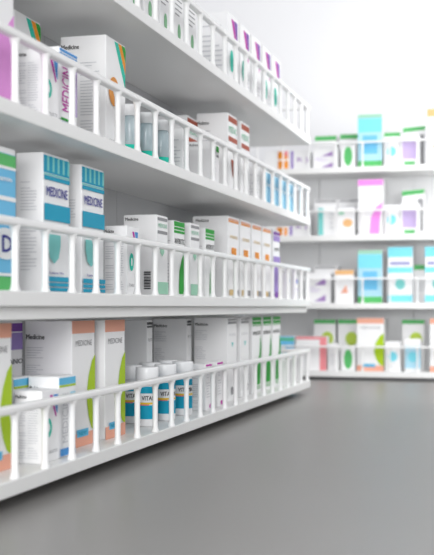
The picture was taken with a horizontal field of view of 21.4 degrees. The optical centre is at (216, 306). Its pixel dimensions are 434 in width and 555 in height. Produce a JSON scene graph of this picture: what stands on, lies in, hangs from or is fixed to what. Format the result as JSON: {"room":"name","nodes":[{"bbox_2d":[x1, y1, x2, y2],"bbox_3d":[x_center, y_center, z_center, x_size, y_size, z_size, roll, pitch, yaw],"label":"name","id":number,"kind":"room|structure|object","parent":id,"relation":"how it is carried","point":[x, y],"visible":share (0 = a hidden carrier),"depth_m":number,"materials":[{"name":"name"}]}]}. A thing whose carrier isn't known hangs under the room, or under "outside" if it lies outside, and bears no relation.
{"room":"pharmacy","nodes":[
{"label":"pharmacy","id":0,"kind":"room"},
{"bbox_2d":[125,115,134,143],"bbox_3d":[-0.192,-0.375,2.533,0.041,0.090,0.041,0,0,15],"label":"label","id":1,"kind":"object","parent":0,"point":[129,119],"depth_m":2.51,"materials":[{"name":"paper"}]},
{"bbox_2d":[125,380,134,423],"bbox_3d":[-0.206,0.225,2.754,0.050,0.106,0.050,0,0,15],"label":"label","id":2,"kind":"object","parent":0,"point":[129,394],"depth_m":2.73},
{"bbox_2d":[140,123,151,150],"bbox_3d":[-0.163,-0.375,2.638,0.041,0.090,0.041,0,0,15],"label":"label","id":3,"kind":"object","parent":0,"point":[145,128],"depth_m":2.62,"materials":[{"name":"paper"}]},
{"bbox_2d":[140,386,151,426],"bbox_3d":[-0.163,0.225,2.682,0.050,0.106,0.050,0,0,15],"label":"label","id":4,"kind":"object","parent":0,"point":[146,392],"depth_m":2.66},
{"bbox_2d":[158,130,168,156],"bbox_3d":[-0.134,-0.375,2.745,0.041,0.090,0.041,0,0,15],"label":"label","id":5,"kind":"object","parent":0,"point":[163,135],"depth_m":2.73,"materials":[{"name":"paper"}]},
{"bbox_2d":[158,382,174,420],"bbox_3d":[-0.127,0.225,2.816,0.050,0.106,0.050,0,0,15],"label":"label","id":6,"kind":"object","parent":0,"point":[163,388],"depth_m":2.79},
{"bbox_2d":[175,377,191,414],"bbox_3d":[-0.088,0.225,2.956,0.050,0.106,0.050,0,0,15],"label":"label","id":7,"kind":"object","parent":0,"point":[179,391],"depth_m":2.93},
{"bbox_2d":[0,379,433,554],"bbox_3d":[1.232,0.350,0.866,7.680,0.040,8.720,0,0,15],"label":"floor","id":8,"kind":"structure","parent":0,"point":[327,467],"depth_m":2.09,"materials":[{"name":"concrete"}]},
{"bbox_2d":[0,0,310,499],"bbox_3d":[-0.150,-0.212,3.008,0.274,1.082,2.812,0,0,15],"label":"shelving unit","id":9,"kind":"object","parent":8,"relation":"on","point":[165,77],"visible":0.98,"depth_m":2.68,"materials":[{"name":"white paint"}]},
{"bbox_2d":[0,322,11,471],"bbox_3d":[-0.418,0.153,1.935,0.102,0.251,0.124,0,0,15],"label":"box","id":10,"kind":"object","parent":9,"relation":"on","point":[5,327],"visible":0.9,"depth_m":1.96,"materials":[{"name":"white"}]},
{"bbox_2d":[0,0,13,99],"bbox_3d":[-0.403,-0.468,1.907,0.073,0.277,0.154,0,0,15],"label":"box","id":11,"kind":"object","parent":9,"relation":"on","point":[6,6],"visible":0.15,"depth_m":1.94,"materials":[{"name":"pink"}]},
{"bbox_2d":[0,146,19,289],"bbox_3d":[-0.395,-0.148,1.917,0.068,0.243,0.168,0,0,15],"label":"box","id":12,"kind":"object","parent":9,"relation":"on","point":[7,156],"visible":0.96,"depth_m":1.94,"materials":[{"name":"cardboard"}]},
{"bbox_2d":[0,321,22,374],"bbox_3d":[-0.413,0.153,2.206,0.042,0.251,0.104,0,0,15],"label":"box","id":13,"kind":"object","parent":9,"relation":"on","point":[17,335],"visible":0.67,"depth_m":2.23,"materials":[{"name":"purple"}]},
{"bbox_2d":[12,375,29,403],"bbox_3d":[-0.384,0.203,2.108,0.063,0.150,0.081,0,0,15],"label":"box","id":14,"kind":"object","parent":9,"relation":"on","point":[19,382],"visible":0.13,"depth_m":2.09,"materials":[{"name":"blue"}]},
{"bbox_2d":[13,9,40,49],"bbox_3d":[-0.419,-0.450,2.268,0.104,0.239,0.121,0,0,15],"label":"box","id":15,"kind":"object","parent":9,"relation":"on","point":[22,23],"visible":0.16,"depth_m":2.25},
{"bbox_2d":[15,388,59,463],"bbox_3d":[-0.323,0.214,2.072,0.055,0.129,0.083,0,0,15],"label":"box","id":16,"kind":"object","parent":9,"relation":"on","point":[30,422],"visible":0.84,"depth_m":2.04,"materials":[{"name":"cardboard"}]},
{"bbox_2d":[19,410,37,458],"bbox_3d":[-0.336,0.222,2.033,0.042,0.094,0.001,0,0,15],"label":"print","id":17,"kind":"object","parent":16,"relation":"attached to","point":[28,420],"depth_m":2.03},
{"bbox_2d":[19,49,59,119],"bbox_3d":[-0.324,-0.394,2.082,0.055,0.129,0.083,0,0,15],"label":"box","id":18,"kind":"object","parent":9,"relation":"on","point":[30,65],"visible":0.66,"depth_m":2.05,"materials":[{"name":"cardboard"}]},
{"bbox_2d":[19,62,37,109],"bbox_3d":[-0.338,-0.386,2.043,0.042,0.094,0.001,0,0,15],"label":"print","id":19,"kind":"object","parent":18,"relation":"attached to","point":[28,71],"depth_m":2.04},
{"bbox_2d":[16,152,69,291],"bbox_3d":[-0.325,-0.154,2.156,0.058,0.256,0.124,0,0,15],"label":"box","id":20,"kind":"object","parent":9,"relation":"on","point":[42,178],"visible":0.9,"depth_m":2.10,"materials":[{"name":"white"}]},
{"bbox_2d":[20,227,35,269],"bbox_3d":[-0.344,-0.109,2.096,0.031,0.085,0.001,0,0,15],"label":"print","id":21,"kind":"object","parent":20,"relation":"attached to","point":[27,236],"depth_m":2.10},
{"bbox_2d":[21,181,35,209],"bbox_3d":[-0.344,-0.202,2.097,0.031,0.052,0.001,0,0,15],"label":"print","id":22,"kind":"object","parent":20,"relation":"attached to","point":[28,188],"depth_m":2.10},
{"bbox_2d":[29,374,75,457],"bbox_3d":[-0.307,0.203,2.146,0.063,0.150,0.081,0,0,15],"label":"box","id":23,"kind":"object","parent":9,"relation":"on","point":[66,383],"visible":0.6,"depth_m":2.12,"materials":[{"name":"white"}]},
{"bbox_2d":[29,46,76,124],"bbox_3d":[-0.307,-0.405,2.161,0.063,0.150,0.086,0,0,15],"label":"box","id":24,"kind":"object","parent":9,"relation":"on","point":[64,76],"visible":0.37,"depth_m":2.14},
{"bbox_2d":[25,320,94,447],"bbox_3d":[-0.315,0.153,2.313,0.102,0.251,0.124,0,0,15],"label":"box","id":25,"kind":"object","parent":9,"relation":"on","point":[51,346],"visible":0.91,"depth_m":2.27,"materials":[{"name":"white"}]},
{"bbox_2d":[26,365,40,374],"bbox_3d":[-0.358,0.131,2.261,0.035,0.032,0.001,0,0,15],"label":"print","id":26,"kind":"object","parent":25,"relation":"attached to","point":[30,369],"depth_m":2.26},
{"bbox_2d":[27,347,42,357],"bbox_3d":[-0.358,0.091,2.262,0.035,0.021,0.001,0,0,15],"label":"print","id":27,"kind":"object","parent":25,"relation":"attached to","point":[32,352],"depth_m":2.26},
{"bbox_2d":[69,164,104,292],"bbox_3d":[-0.276,-0.154,2.334,0.058,0.256,0.124,0,0,15],"label":"box","id":28,"kind":"object","parent":9,"relation":"on","point":[86,186],"visible":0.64,"depth_m":2.29,"materials":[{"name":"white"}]},
{"bbox_2d":[61,34,125,144],"bbox_3d":[-0.265,-0.450,2.470,0.104,0.239,0.121,0,0,15],"label":"box","id":29,"kind":"object","parent":9,"relation":"on","point":[101,54],"visible":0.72,"depth_m":2.42,"materials":[{"name":"cardboard"}]},
{"bbox_2d":[80,62,98,129],"bbox_3d":[-0.266,-0.434,2.408,0.042,0.156,0.001,0,0,15],"label":"print","id":30,"kind":"object","parent":29,"relation":"attached to","point":[86,87],"depth_m":2.41},
{"bbox_2d":[64,319,124,439],"bbox_3d":[-0.265,0.153,2.464,0.102,0.251,0.124,0,0,15],"label":"box","id":31,"kind":"object","parent":9,"relation":"on","point":[109,353],"visible":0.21,"depth_m":2.42,"materials":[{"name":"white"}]},
{"bbox_2d":[104,226,138,293],"bbox_3d":[-0.208,-0.100,2.523,0.055,0.149,0.083,0,0,15],"label":"box","id":32,"kind":"object","parent":9,"relation":"on","point":[127,250],"visible":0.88,"depth_m":2.49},
{"bbox_2d":[105,246,123,289],"bbox_3d":[-0.221,-0.091,2.483,0.042,0.109,0.001,0,0,15],"label":"print","id":33,"kind":"object","parent":32,"relation":"attached to","point":[109,250],"depth_m":2.49},
{"bbox_2d":[125,104,134,148],"bbox_3d":[-0.192,-0.387,2.533,0.044,0.114,0.044,0,0,15],"label":"pill bottle","id":34,"kind":"object","parent":9,"relation":"on","point":[129,108],"visible":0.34,"depth_m":2.51,"materials":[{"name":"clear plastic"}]},
{"bbox_2d":[125,365,141,423],"bbox_3d":[-0.206,0.209,2.754,0.054,0.138,0.054,0,0,15],"label":"pill bottle","id":35,"kind":"object","parent":9,"relation":"on","point":[129,369],"visible":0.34,"depth_m":2.73,"materials":[{"name":"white plastic"}]},
{"bbox_2d":[124,320,151,364],"bbox_3d":[-0.223,0.157,2.984,0.103,0.243,0.046,0,0,15],"label":"box","id":36,"kind":"object","parent":9,"relation":"on","point":[137,333],"visible":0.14,"depth_m":2.96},
{"bbox_2d":[124,214,167,294],"bbox_3d":[-0.172,-0.122,2.778,0.086,0.193,0.086,0,0,15],"label":"box","id":37,"kind":"object","parent":9,"relation":"on","point":[153,227],"visible":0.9,"depth_m":2.74,"materials":[{"name":"grey"}]},
{"bbox_2d":[140,112,151,155],"bbox_3d":[-0.163,-0.387,2.638,0.044,0.114,0.044,0,0,15],"label":"pill bottle","id":38,"kind":"object","parent":9,"relation":"on","point":[145,117],"visible":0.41,"depth_m":2.62,"materials":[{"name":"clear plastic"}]},
{"bbox_2d":[140,0,151,16],"bbox_3d":[-0.187,-0.708,2.685,0.065,0.149,0.085,0,0,15],"label":"box","id":39,"kind":"object","parent":9,"relation":"on","point":[146,5],"visible":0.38,"depth_m":2.66,"materials":[{"name":"grey"}]},
{"bbox_2d":[135,366,158,426],"bbox_3d":[-0.163,0.209,2.682,0.054,0.138,0.054,0,0,15],"label":"jar","id":40,"kind":"object","parent":9,"relation":"on","point":[141,372],"visible":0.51,"depth_m":2.66,"materials":[{"name":"white plastic"}]},
{"bbox_2d":[158,119,168,161],"bbox_3d":[-0.134,-0.387,2.745,0.044,0.114,0.044,0,0,15],"label":"pill bottle","id":41,"kind":"object","parent":9,"relation":"on","point":[163,125],"visible":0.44,"depth_m":2.73,"materials":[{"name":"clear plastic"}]},
{"bbox_2d":[158,0,168,29],"bbox_3d":[-0.156,-0.708,2.799,0.065,0.149,0.085,0,0,15],"label":"box","id":42,"kind":"object","parent":9,"relation":"on","point":[163,5],"visible":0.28,"depth_m":2.78,"materials":[{"name":"grey"}]},
{"bbox_2d":[154,363,175,420],"bbox_3d":[-0.127,0.209,2.816,0.054,0.138,0.054,0,0,15],"label":"jar","id":43,"kind":"object","parent":9,"relation":"on","point":[165,369],"visible":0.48,"depth_m":2.79,"materials":[{"name":"white plastic"}]},
{"bbox_2d":[153,319,190,361],"bbox_3d":[-0.129,0.157,3.327,0.103,0.243,0.046,0,0,15],"label":"box","id":44,"kind":"object","parent":9,"relation":"on","point":[171,337],"visible":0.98,"depth_m":3.31,"materials":[{"name":"cardboard"}]},
{"bbox_2d":[154,348,164,358],"bbox_3d":[-0.166,0.138,3.314,0.031,0.035,0.001,0,0,15],"label":"print","id":45,"kind":"object","parent":44,"relation":"attached to","point":[159,353],"depth_m":3.31},
{"bbox_2d":[168,220,184,295],"bbox_3d":[-0.114,-0.120,2.906,0.041,0.189,0.091,0,0,15],"label":"box","id":46,"kind":"object","parent":9,"relation":"on","point":[176,233],"visible":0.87,"depth_m":2.89,"materials":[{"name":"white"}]},
{"bbox_2d":[158,115,197,141],"bbox_3d":[-0.117,-0.439,3.348,0.098,0.219,0.111,0,0,15],"label":"box","id":47,"kind":"object","parent":9,"relation":"on","point":[192,136],"visible":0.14,"depth_m":3.31,"materials":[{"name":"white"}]},
{"bbox_2d":[174,128,183,167],"bbox_3d":[-0.097,-0.390,2.932,0.036,0.121,0.049,0,0,15],"label":"box","id":48,"kind":"object","parent":9,"relation":"on","point":[179,132],"visible":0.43,"depth_m":2.91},
{"bbox_2d":[174,0,183,40],"bbox_3d":[-0.126,-0.708,2.907,0.065,0.149,0.085,0,0,15],"label":"box","id":49,"kind":"object","parent":9,"relation":"on","point":[178,4],"visible":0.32,"depth_m":2.90,"materials":[{"name":"grey"}]},
{"bbox_2d":[175,0,181,15],"bbox_3d":[-0.097,-0.750,2.895,0.001,0.040,0.059,0,0,15],"label":"print","id":50,"kind":"object","parent":49,"relation":"attached to","point":[178,3],"depth_m":2.89,"materials":[{"name":"grey"}]},
{"bbox_2d":[172,361,192,414],"bbox_3d":[-0.088,0.209,2.956,0.054,0.138,0.054,0,0,15],"label":"jar","id":51,"kind":"object","parent":9,"relation":"on","point":[181,366],"visible":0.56,"depth_m":2.93,"materials":[{"name":"white plastic"}]},
{"bbox_2d":[184,223,198,295],"bbox_3d":[-0.098,-0.122,3.046,0.086,0.193,0.086,0,0,15],"label":"box","id":52,"kind":"object","parent":9,"relation":"on","point":[191,237],"visible":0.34,"depth_m":3.02,"materials":[{"name":"grey"}]},
{"bbox_2d":[189,8,196,50],"bbox_3d":[-0.096,-0.708,3.019,0.065,0.149,0.085,0,0,15],"label":"box","id":53,"kind":"object","parent":9,"relation":"on","point":[192,15],"visible":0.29,"depth_m":3.02,"materials":[{"name":"grey"}]},
{"bbox_2d":[192,363,211,410],"bbox_3d":[-0.041,0.216,3.099,0.042,0.125,0.070,0,0,15],"label":"box","id":54,"kind":"object","parent":9,"relation":"on","point":[206,382],"visible":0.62,"depth_m":3.07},
{"bbox_2d":[192,376,197,400],"bbox_3d":[-0.052,0.222,3.066,0.028,0.094,0.001,0,0,15],"label":"print","id":55,"kind":"object","parent":54,"relation":"attached to","point":[194,379],"depth_m":3.07},
{"bbox_2d":[189,141,218,182],"bbox_3d":[-0.036,-0.390,3.170,0.069,0.121,0.070,0,0,15],"label":"box","id":56,"kind":"object","parent":9,"relation":"on","point":[193,146],"visible":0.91,"depth_m":3.14,"materials":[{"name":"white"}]},
{"bbox_2d":[199,228,213,296],"bbox_3d":[-0.038,-0.120,3.183,0.041,0.189,0.091,0,0,15],"label":"box","id":57,"kind":"object","parent":9,"relation":"on","point":[206,236],"visible":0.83,"depth_m":3.15,"materials":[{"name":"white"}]},
{"bbox_2d":[203,361,222,406],"bbox_3d":[-0.010,0.216,3.211,0.042,0.125,0.070,0,0,15],"label":"box","id":58,"kind":"object","parent":9,"relation":"on","point":[218,376],"visible":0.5,"depth_m":3.19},
{"bbox_2d":[194,317,236,400],"bbox_3d":[-0.003,0.155,3.427,0.103,0.246,0.112,0,0,15],"label":"box","id":59,"kind":"object","parent":9,"relation":"on","point":[215,338],"visible":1,"depth_m":3.38,"materials":[{"name":"grey"}]},
{"bbox_2d":[193,216,238,296],"bbox_3d":[-0.002,-0.146,3.442,0.110,0.241,0.131,0,0,15],"label":"box","id":60,"kind":"object","parent":9,"relation":"on","point":[226,228],"visible":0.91,"depth_m":3.38,"materials":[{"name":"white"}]},
{"bbox_2d":[197,112,236,187],"bbox_3d":[0.001,-0.450,3.431,0.098,0.239,0.111,0,0,15],"label":"box","id":61,"kind":"object","parent":9,"relation":"on","point":[223,126],"visible":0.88,"depth_m":3.38,"materials":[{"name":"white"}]},
{"bbox_2d":[202,11,238,82],"bbox_3d":[0.007,-0.750,3.440,0.090,0.233,0.130,0,0,15],"label":"box","id":62,"kind":"object","parent":9,"relation":"on","point":[224,19],"visible":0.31,"depth_m":3.38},
{"bbox_2d":[202,25,221,65],"bbox_3d":[-0.015,-0.744,3.378,0.062,0.163,0.001,0,0,15],"label":"print","id":63,"kind":"object","parent":62,"relation":"attached to","point":[206,33],"depth_m":3.38},
{"bbox_2d":[236,317,248,396],"bbox_3d":[0.038,0.155,3.578,0.103,0.246,0.112,0,0,15],"label":"box","id":64,"kind":"object","parent":9,"relation":"on","point":[242,322],"visible":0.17,"depth_m":3.54,"materials":[{"name":"grey"}]},
{"bbox_2d":[237,121,248,193],"bbox_3d":[0.042,-0.450,3.582,0.098,0.239,0.111,0,0,15],"label":"box","id":65,"kind":"object","parent":9,"relation":"on","point":[242,128],"visible":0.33,"depth_m":3.54,"materials":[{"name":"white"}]},
{"bbox_2d":[239,23,249,91],"bbox_3d":[0.046,-0.750,3.582,0.090,0.233,0.130,0,0,15],"label":"box","id":66,"kind":"object","parent":9,"relation":"on","point":[244,34],"visible":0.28,"depth_m":3.54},
{"bbox_2d":[239,219,250,297],"bbox_3d":[0.037,-0.146,3.587,0.110,0.241,0.131,0,0,15],"label":"box","id":67,"kind":"object","parent":9,"relation":"on","point":[244,226],"visible":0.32,"depth_m":3.55,"materials":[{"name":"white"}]},
{"bbox_2d":[245,316,260,393],"bbox_3d":[0.110,0.155,3.724,0.042,0.246,0.123,0,0,15],"label":"box","id":68,"kind":"object","parent":9,"relation":"on","point":[254,321],"visible":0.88,"depth_m":3.70,"materials":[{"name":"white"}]},
{"bbox_2d":[249,166,258,197],"bbox_3d":[0.114,-0.390,3.704,0.036,0.121,0.049,0,0,15],"label":"box","id":69,"kind":"object","parent":9,"relation":"on","point":[250,167],"visible":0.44,"depth_m":3.68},
{"bbox_2d":[250,223,260,297],"bbox_3d":[0.077,-0.146,3.732,0.110,0.241,0.131,0,0,15],"label":"box","id":70,"kind":"object","parent":9,"relation":"on","point":[255,230],"visible":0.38,"depth_m":3.70,"materials":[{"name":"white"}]},
{"bbox_2d":[250,34,260,99],"bbox_3d":[0.086,-0.750,3.729,0.090,0.233,0.130,0,0,15],"label":"box","id":71,"kind":"object","parent":9,"relation":"on","point":[255,45],"visible":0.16,"depth_m":3.71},
{"bbox_2d":[259,171,269,202],"bbox_3d":[0.153,-0.390,3.846,0.038,0.119,0.100,0,0,15],"label":"box","id":72,"kind":"object","parent":9,"relation":"on","point":[260,172],"visible":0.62,"depth_m":3.82,"materials":[{"name":"blue"}]},
{"bbox_2d":[260,316,270,389],"bbox_3d":[0.150,0.155,3.870,0.042,0.246,0.123,0,0,15],"label":"box","id":73,"kind":"object","parent":9,"relation":"on","point":[265,320],"visible":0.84,"depth_m":3.86,"materials":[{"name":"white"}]},
{"bbox_2d":[261,226,270,297],"bbox_3d":[0.116,-0.146,3.875,0.110,0.241,0.131,0,0,15],"label":"box","id":74,"kind":"object","parent":9,"relation":"on","point":[265,232],"visible":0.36,"depth_m":3.86,"materials":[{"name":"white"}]},
{"bbox_2d":[261,45,270,106],"bbox_3d":[0.127,-0.750,3.877,0.090,0.233,0.130,0,0,15],"label":"box","id":75,"kind":"object","parent":9,"relation":"on","point":[265,54],"visible":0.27,"depth_m":3.86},
{"bbox_2d":[271,230,279,298],"bbox_3d":[0.189,-0.146,4.014,0.042,0.239,0.106,0,0,15],"label":"box","id":76,"kind":"object","parent":9,"relation":"on","point":[275,235],"visible":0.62,"depth_m":3.99,"materials":[{"name":"purple"}]},
{"bbox_2d":[271,54,279,112],"bbox_3d":[0.166,-0.750,4.021,0.090,0.233,0.130,0,0,15],"label":"box","id":77,"kind":"object","parent":9,"relation":"on","point":[275,63],"visible":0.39,"depth_m":3.99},
{"bbox_2d":[271,316,280,386],"bbox_3d":[0.189,0.155,4.015,0.042,0.246,0.123,0,0,15],"label":"box","id":78,"kind":"object","parent":9,"relation":"on","point":[275,320],"visible":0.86,"depth_m":3.99,"materials":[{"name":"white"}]},
{"bbox_2d":[274,176,277,205],"bbox_3d":[0.187,-0.390,3.971,0.038,0.119,0.100,0,0,15],"label":"box","id":79,"kind":"object","parent":9,"relation":"on","point":[275,177],"visible":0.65,"depth_m":3.97,"materials":[{"name":"blue"}]},
{"bbox_2d":[282,273,289,298],"bbox_3d":[0.235,-0.072,4.125,0.041,0.093,0.068,0,0,15],"label":"box","id":80,"kind":"object","parent":9,"relation":"on","point":[283,274],"visible":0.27,"depth_m":4.09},
{"bbox_2d":[290,274,297,298],"bbox_3d":[0.276,-0.072,4.272,0.041,0.093,0.068,0,0,15],"label":"box","id":81,"kind":"object","parent":9,"relation":"on","point":[291,275],"visible":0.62,"depth_m":4.24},
{"bbox_2d":[244,138,433,380],"bbox_3d":[0.664,-0.206,5.243,2.200,1.072,0.258,0,0,15],"label":"shelving unit","id":82,"kind":"object","parent":8,"relation":"on","point":[335,182],"visible":0.31,"depth_m":5.28,"materials":[{"name":"white paint"}]},
{"bbox_2d":[280,336,295,356],"bbox_3d":[0.319,0.212,5.265,0.080,0.153,0.049,0,0,15],"label":"box","id":83,"kind":"object","parent":82,"relation":"on","point":[285,340],"visible":0.39,"depth_m":5.24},
{"bbox_2d":[265,150,312,168],"bbox_3d":[0.331,-0.668,5.287,0.204,0.089,0.098,0,0,15],"label":"box","id":84,"kind":"object","parent":82,"relation":"on","point":[293,159],"visible":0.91,"depth_m":5.24,"materials":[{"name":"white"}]},
{"bbox_2d":[267,218,311,235],"bbox_3d":[0.326,-0.364,5.288,0.204,0.089,0.098,0,0,15],"label":"box","id":85,"kind":"object","parent":82,"relation":"on","point":[288,230],"visible":0.4,"depth_m":5.23,"materials":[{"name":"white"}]},
{"bbox_2d":[296,336,328,369],"bbox_3d":[0.437,0.212,5.250,0.140,0.153,0.081,0,0,15],"label":"box","id":86,"kind":"object","parent":82,"relation":"on","point":[318,356],"visible":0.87,"depth_m":5.21,"materials":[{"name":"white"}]},
{"bbox_2d":[309,273,332,302],"bbox_3d":[0.468,-0.084,5.241,0.112,0.137,0.081,0,0,15],"label":"box","id":87,"kind":"object","parent":82,"relation":"on","point":[321,291],"visible":0.71,"depth_m":5.20,"materials":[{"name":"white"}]},
{"bbox_2d":[314,319,337,342],"bbox_3d":[0.506,0.174,5.326,0.100,0.229,0.081,0,0,15],"label":"box","id":88,"kind":"object","parent":82,"relation":"on","point":[322,327],"visible":0.5,"depth_m":5.29,"materials":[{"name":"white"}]},
{"bbox_2d":[314,199,337,235],"bbox_3d":[0.512,-0.406,5.335,0.112,0.173,0.103,0,0,15],"label":"box","id":89,"kind":"object","parent":82,"relation":"on","point":[323,202],"visible":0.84,"depth_m":5.30,"materials":[{"name":"grey"}]},
{"bbox_2d":[313,148,339,167],"bbox_3d":[0.499,-0.670,5.233,0.112,0.093,0.081,0,0,15],"label":"box","id":90,"kind":"object","parent":82,"relation":"on","point":[322,157],"visible":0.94,"depth_m":5.20,"materials":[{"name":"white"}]},
{"bbox_2d":[315,136,338,148],"bbox_3d":[0.510,-0.704,5.325,0.100,0.161,0.081,0,0,15],"label":"box","id":91,"kind":"object","parent":82,"relation":"on","point":[318,139],"visible":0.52,"depth_m":5.29,"materials":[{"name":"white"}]},
{"bbox_2d":[318,205,336,234],"bbox_3d":[0.502,-0.388,5.224,0.076,0.137,0.065,0,0,15],"label":"box","id":92,"kind":"object","parent":82,"relation":"on","point":[326,220],"visible":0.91,"depth_m":5.19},
{"bbox_2d":[314,265,340,302],"bbox_3d":[0.512,-0.102,5.335,0.112,0.173,0.103,0,0,15],"label":"box","id":93,"kind":"object","parent":82,"relation":"on","point":[330,268],"visible":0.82,"depth_m":5.28,"materials":[{"name":"grey"}]},
{"bbox_2d":[328,343,339,370],"bbox_3d":[0.529,0.228,5.202,0.049,0.121,0.036,0,0,15],"label":"box","id":94,"kind":"object","parent":82,"relation":"on","point":[331,351],"visible":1,"depth_m":5.19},
{"bbox_2d":[335,270,355,302],"bbox_3d":[0.581,-0.090,5.202,0.084,0.149,0.065,0,0,15],"label":"box","id":95,"kind":"object","parent":82,"relation":"on","point":[346,289],"visible":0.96,"depth_m":5.17,"materials":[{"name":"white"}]},
{"bbox_2d":[337,208,355,234],"bbox_3d":[0.586,-0.382,5.197,0.080,0.125,0.057,0,0,15],"label":"box","id":96,"kind":"object","parent":82,"relation":"on","point":[346,221],"visible":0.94,"depth_m":5.17,"materials":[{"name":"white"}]},
{"bbox_2d":[338,319,356,368],"bbox_3d":[0.613,0.174,5.297,0.100,0.229,0.081,0,0,15],"label":"box","id":97,"kind":"object","parent":82,"relation":"on","point":[347,328],"visible":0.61,"depth_m":5.26,"materials":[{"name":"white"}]},
{"bbox_2d":[338,199,357,234],"bbox_3d":[0.620,-0.406,5.306,0.112,0.173,0.103,0,0,15],"label":"box","id":98,"kind":"object","parent":82,"relation":"on","point":[342,203],"visible":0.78,"depth_m":5.26,"materials":[{"name":"grey"}]},
{"bbox_2d":[341,348,356,370],"bbox_3d":[0.595,0.236,5.190,0.064,0.105,0.049,0,0,15],"label":"box","id":99,"kind":"object","parent":82,"relation":"on","point":[348,355],"visible":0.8,"depth_m":5.17,"materials":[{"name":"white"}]},
{"bbox_2d":[341,144,356,166],"bbox_3d":[0.595,-0.676,5.190,0.064,0.105,0.049,0,0,15],"label":"box","id":100,"kind":"object","parent":82,"relation":"on","point":[349,151],"visible":0.94,"depth_m":5.17,"materials":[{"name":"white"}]},
{"bbox_2d":[340,134,357,166],"bbox_3d":[0.622,-0.706,5.295,0.100,0.165,0.081,0,0,15],"label":"box","id":101,"kind":"object","parent":82,"relation":"on","point":[343,137],"visible":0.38,"depth_m":5.26,"materials":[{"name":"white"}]},
{"bbox_2d":[358,250,383,302],"bbox_3d":[0.693,-0.134,5.175,0.108,0.237,0.074,0,0,15],"label":"box","id":102,"kind":"object","parent":82,"relation":"on","point":[370,262],"visible":0.98,"depth_m":5.14,"materials":[{"name":"blue"}]},
{"bbox_2d":[358,114,383,166],"bbox_3d":[0.693,-0.742,5.175,0.108,0.237,0.074,0,0,15],"label":"box","id":103,"kind":"object","parent":82,"relation":"on","point":[370,126],"visible":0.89,"depth_m":5.14,"materials":[{"name":"blue"}]},
{"bbox_2d":[358,179,384,234],"bbox_3d":[0.696,-0.444,5.175,0.112,0.249,0.073,0,0,15],"label":"box","id":104,"kind":"object","parent":82,"relation":"on","point":[371,192],"visible":0.92,"depth_m":5.14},
{"bbox_2d":[357,318,386,370],"bbox_3d":[0.697,0.170,5.188,0.124,0.237,0.103,0,0,15],"label":"box","id":105,"kind":"object","parent":82,"relation":"on","point":[370,331],"visible":0.98,"depth_m":5.14,"materials":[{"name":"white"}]},
{"bbox_2d":[384,205,399,233],"bbox_3d":[0.783,-0.386,5.139,0.068,0.133,0.049,0,0,15],"label":"box","id":106,"kind":"object","parent":82,"relation":"on","point":[395,215],"visible":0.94,"depth_m":5.11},
{"bbox_2d":[384,136,399,165],"bbox_3d":[0.783,-0.690,5.139,0.068,0.133,0.049,0,0,15],"label":"box","id":107,"kind":"object","parent":82,"relation":"on","point":[395,146],"visible":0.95,"depth_m":5.11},
{"bbox_2d":[385,341,401,370],"bbox_3d":[0.787,0.222,5.138,0.068,0.133,0.049,0,0,15],"label":"box","id":108,"kind":"object","parent":82,"relation":"on","point":[396,353],"visible":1,"depth_m":5.11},
{"bbox_2d":[388,247,413,302],"bbox_3d":[0.823,-0.140,5.140,0.108,0.249,0.074,0,0,15],"label":"box","id":109,"kind":"object","parent":82,"relation":"on","point":[400,259],"visible":0.96,"depth_m":5.10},
{"bbox_2d":[400,203,419,233],"bbox_3d":[0.861,-0.388,5.126,0.084,0.137,0.065,0,0,15],"label":"box","id":110,"kind":"object","parent":82,"relation":"on","point":[407,217],"visible":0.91,"depth_m":5.10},
{"bbox_2d":[400,135,419,164],"bbox_3d":[0.861,-0.692,5.126,0.084,0.137,0.065,0,0,15],"label":"box","id":111,"kind":"object","parent":82,"relation":"on","point":[407,149],"visible":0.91,"depth_m":5.10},
{"bbox_2d":[405,339,420,371],"bbox_3d":[0.873,0.216,5.114,0.068,0.145,0.049,0,0,15],"label":"box","id":112,"kind":"object","parent":82,"relation":"on","point":[410,353],"visible":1,"depth_m":5.09,"materials":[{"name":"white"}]},
{"bbox_2d":[402,319,425,370],"bbox_3d":[0.894,0.174,5.220,0.100,0.229,0.081,0,0,15],"label":"box","id":113,"kind":"object","parent":82,"relation":"on","point":[411,329],"visible":0.66,"depth_m":5.18,"materials":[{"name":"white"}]},
{"bbox_2d":[402,189,425,233],"bbox_3d":[0.894,-0.424,5.220,0.100,0.209,0.081,0,0,15],"label":"box","id":114,"kind":"object","parent":82,"relation":"on","point":[409,196],"visible":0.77,"depth_m":5.18,"materials":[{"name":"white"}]},
{"bbox_2d":[403,126,426,164],"bbox_3d":[0.899,-0.718,5.219,0.100,0.189,0.081,0,0,15],"label":"box","id":115,"kind":"object","parent":82,"relation":"on","point":[421,131],"visible":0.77,"depth_m":5.17,"materials":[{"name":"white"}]},
{"bbox_2d":[414,265,424,302],"bbox_3d":[0.938,-0.102,5.209,0.100,0.173,0.081,0,0,15],"label":"box","id":116,"kind":"object","parent":82,"relation":"on","point":[419,270],"visible":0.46,"depth_m":5.17,"materials":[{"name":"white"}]},
{"bbox_2d":[425,247,433,302],"bbox_3d":[0.980,-0.140,5.097,0.108,0.249,0.074,0,0,15],"label":"box","id":117,"kind":"object","parent":82,"relation":"on","point":[429,251],"visible":0.99,"depth_m":5.07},
{"bbox_2d":[427,109,433,163],"bbox_3d":[0.976,-0.748,5.095,0.084,0.249,0.065,0,0,15],"label":"box","id":118,"kind":"object","parent":82,"relation":"on","point":[430,112],"visible":0.86,"depth_m":5.07,"materials":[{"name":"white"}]},
{"bbox_2d":[430,318,433,371],"bbox_3d":[1.008,0.170,5.103,0.124,0.237,0.103,0,0,15],"label":"box","id":119,"kind":"object","parent":82,"relation":"on","point":[431,319],"visible":0.98,"depth_m":5.07,"materials":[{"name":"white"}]},
{"bbox_2d":[193,0,433,169],"bbox_3d":[2.391,-1.015,5.111,7.680,2.770,0.080,0,0,15],"label":"wall","id":120,"kind":"structure","parent":0,"point":[346,60],"depth_m":5.55,"materials":[{"name":"white paint"}]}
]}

